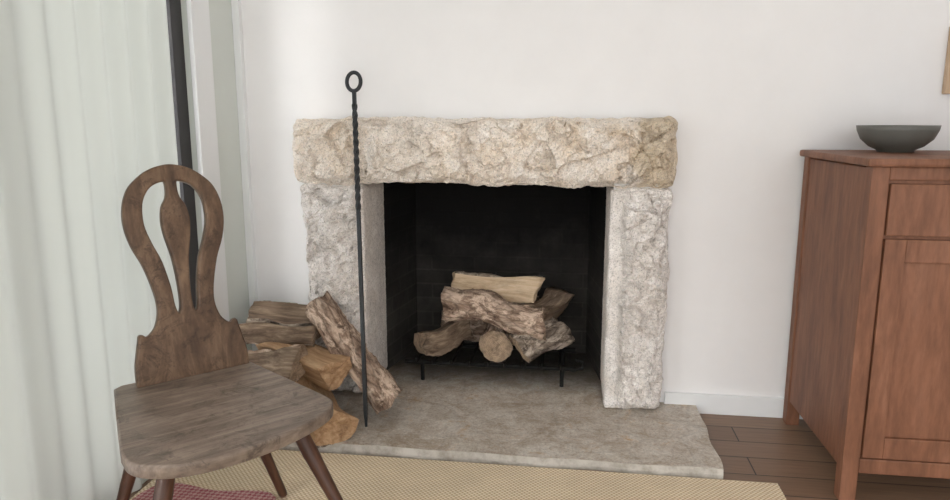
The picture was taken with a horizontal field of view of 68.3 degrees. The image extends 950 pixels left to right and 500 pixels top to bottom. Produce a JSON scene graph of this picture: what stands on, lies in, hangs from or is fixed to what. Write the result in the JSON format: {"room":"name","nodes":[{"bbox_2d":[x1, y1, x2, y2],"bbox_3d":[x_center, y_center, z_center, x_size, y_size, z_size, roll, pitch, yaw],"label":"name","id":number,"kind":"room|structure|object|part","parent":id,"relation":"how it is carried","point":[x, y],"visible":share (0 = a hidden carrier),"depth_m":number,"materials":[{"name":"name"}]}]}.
{"room":"traditional dwelling","nodes":[
{"label":"traditional dwelling","id":0,"kind":"room"},
{"bbox_2d":[132,0,251,492],"bbox_3d":[-1.418,-0.233,0.437,0.120,2.700,5.200,1,10,8],"label":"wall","id":1,"kind":"structure","parent":0,"point":[220,11],"depth_m":2.88,"materials":[{"name":"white paint"}]},
{"bbox_2d":[166,0,198,307],"bbox_3d":[-1.277,-0.244,1.385,0.060,2.220,2.550,1,10,8],"label":"frame","id":2,"kind":"object","parent":1,"relation":"attached to","point":[174,15],"visible":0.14,"depth_m":2.57,"materials":[{"name":"black metal"}]},
{"bbox_2d":[186,0,229,320],"bbox_3d":[-1.216,-0.254,1.385,0.020,2.400,2.790,1,10,8],"label":"window trim","id":3,"kind":"structure","parent":1,"relation":"in","point":[198,17],"depth_m":2.66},
{"bbox_2d":[0,0,180,499],"bbox_3d":[-1.105,-0.361,1.909,0.036,2.341,1.200,1,10,8],"label":"curtain","id":4,"kind":"object","parent":3,"relation":"hanging from","point":[87,106],"visible":0.71,"depth_m":1.94,"materials":[{"name":"white fabric"}]},
{"bbox_2d":[130,414,949,499],"bbox_3d":[0.532,1.175,0.520,4.030,0.100,5.400,1,10,8],"label":"floor","id":5,"kind":"structure","parent":0,"point":[749,448],"depth_m":2.49,"materials":[{"name":"brown wood"}]},
{"bbox_2d":[129,450,786,499],"bbox_3d":[-0.229,1.027,1.016,2.080,0.012,3.008,1,10,8],"label":"jute rug","id":6,"kind":"object","parent":5,"relation":"on","point":[356,477],"visible":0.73,"depth_m":2.34,"materials":[{"name":"beige wicker"}]},
{"bbox_2d":[132,483,275,499],"bbox_3d":[-0.901,0.848,1.923,0.474,0.012,0.765,2,11,10],"label":"rug","id":7,"kind":"object","parent":6,"relation":"on","point":[182,491],"visible":0.84,"depth_m":2.24,"materials":[{"name":"red fabric"}]},
{"bbox_2d":[114,164,342,499],"bbox_3d":[-0.722,0.318,1.904,0.604,1.064,0.709,-8,13,-36],"label":"wooden chair","id":8,"kind":"object","parent":6,"relation":"on","point":[196,403],"visible":1,"depth_m":2.00,"materials":[{"name":"brown wood"}]},
{"bbox_3d":[-0.964,0.634,1.948,0.044,0.414,0.042,14,-2,7],"label":"leg","id":9,"kind":"part","parent":8,"relation":"part of","materials":[{"name":"brown wood"}]},
{"bbox_3d":[-0.744,0.692,1.630,0.044,0.448,0.042,-2,-19,8],"label":"leg","id":10,"kind":"part","parent":8,"relation":"part of","materials":[{"name":"brown wood"}]},
{"bbox_3d":[-0.818,0.406,2.033,0.466,0.034,0.250,-9,13,-39],"label":"seat","id":11,"kind":"part","parent":8,"relation":"part of","materials":[{"name":"brown wood"}]},
{"bbox_3d":[-0.628,0.449,1.796,0.529,0.034,0.378,-9,13,-39],"label":"seat","id":12,"kind":"part","parent":8,"relation":"part of","materials":[{"name":"brown wood"}]},
{"bbox_3d":[-0.669,0.599,2.177,0.044,0.426,0.042,-11,22,11],"label":"leg","id":13,"kind":"part","parent":8,"relation":"part of","materials":[{"name":"brown wood"}]},
{"bbox_3d":[-0.399,0.647,1.911,0.044,0.472,0.042,-30,-2,10],"label":"leg","id":14,"kind":"part","parent":8,"relation":"part of","materials":[{"name":"brown wood"}]},
{"bbox_2d":[278,116,722,479],"bbox_3d":[0.026,0.049,2.994,1.835,1.223,1.237,1,10,8],"label":"stone fireplace","id":15,"kind":"object","parent":5,"relation":"on","point":[582,205],"depth_m":2.83,"materials":[{"name":"stone"}]},
{"bbox_2d":[239,291,402,447],"bbox_3d":[-0.644,0.441,2.723,0.705,0.510,0.450,1,10,8],"label":"firewood stack","id":16,"kind":"object","parent":15,"relation":"on","point":[284,334],"visible":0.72,"depth_m":2.73,"materials":[{"name":"brown wood"}]},
{"bbox_2d":[345,70,367,426],"bbox_3d":[-0.439,-0.016,2.738,0.067,1.355,0.348,-3,11,-15],"label":"fireplace poker","id":17,"kind":"object","parent":15,"relation":"on","point":[353,91],"visible":1,"depth_m":2.73,"materials":[{"name":"metal"}]},
{"bbox_3d":[-0.479,-0.666,2.768,0.071,0.087,0.032,1,10,8],"label":"ring handle","id":18,"kind":"part","parent":17,"relation":"part of","materials":[{"name":"metal"}]},
{"bbox_3d":[-0.239,0.550,3.195,0.018,0.085,0.017,1,10,8],"label":"leg","id":19,"kind":"part","parent":15,"relation":"part of","materials":[{"name":"metal"}]},
{"bbox_2d":[414,271,574,362],"bbox_3d":[0.093,0.298,3.237,0.736,0.391,0.455,1,10,8],"label":"firewood","id":20,"kind":"object","parent":15,"relation":"on","point":[496,312],"visible":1,"depth_m":3.12,"materials":[{"name":"brown wood"}]},
{"bbox_3d":[0.098,0.508,3.267,0.805,0.141,0.372,1,10,8],"label":"fire grate","id":21,"kind":"part","parent":15,"relation":"part of","materials":[{"name":"black metal"}]},
{"bbox_3d":[0.385,0.566,3.108,0.018,0.085,0.017,1,10,8],"label":"leg","id":22,"kind":"part","parent":15,"relation":"part of","materials":[{"name":"metal"}]},
{"bbox_3d":[0.423,0.517,3.371,0.018,0.085,0.017,1,10,8],"label":"leg","id":23,"kind":"part","parent":15,"relation":"part of","materials":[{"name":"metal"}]},
{"bbox_2d":[783,150,949,499],"bbox_3d":[1.696,0.228,2.373,1.020,1.095,0.668,1,10,8],"label":"base cabinet","id":24,"kind":"object","parent":5,"relation":"on","point":[868,372],"visible":1,"depth_m":2.18,"materials":[{"name":"brown wood"}]},
{"bbox_2d":[856,125,941,152],"bbox_3d":[1.468,-0.388,2.440,0.256,0.092,0.256,1,10,8],"label":"ceramic bowl","id":25,"kind":"object","parent":24,"relation":"on","point":[882,138],"visible":0.99,"depth_m":2.36,"materials":[{"name":"ceramic"}]},
{"bbox_3d":[1.439,0.315,2.135,0.432,0.700,0.034,1,10,8],"label":"door panel","id":26,"kind":"part","parent":24,"relation":"part of","materials":[{"name":"brown wood"}]},
{"bbox_3d":[1.439,-0.116,2.055,0.432,0.155,0.034,1,10,8],"label":"drawer","id":27,"kind":"part","parent":24,"relation":"part of","materials":[{"name":"brown wood"}]},
{"bbox_2d":[241,0,949,401],"bbox_3d":[0.894,-0.666,2.799,4.030,2.700,0.200,1,10,8],"label":"wall","id":28,"kind":"structure","parent":0,"point":[748,86],"depth_m":2.77,"materials":[{"name":"white paint"}]},
{"bbox_2d":[231,0,257,350],"bbox_3d":[-0.984,-0.737,2.937,0.030,2.610,0.030,1,10,8],"label":"trim","id":29,"kind":"structure","parent":28,"relation":"attached to","point":[235,4],"depth_m":2.98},
{"bbox_2d":[664,392,802,418],"bbox_3d":[0.938,0.640,2.922,3.910,0.085,0.015,1,10,8],"label":"baseboard","id":30,"kind":"structure","parent":28,"relation":"attached to","point":[719,404],"depth_m":2.90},
{"bbox_2d":[942,27,949,93],"bbox_3d":[1.917,-0.688,2.530,0.390,0.240,0.028,1,10,8],"label":"picture frame","id":31,"kind":"object","parent":28,"relation":"attached to","point":[946,79],"visible":1,"depth_m":2.56,"materials":[{"name":"wood"}]}
]}

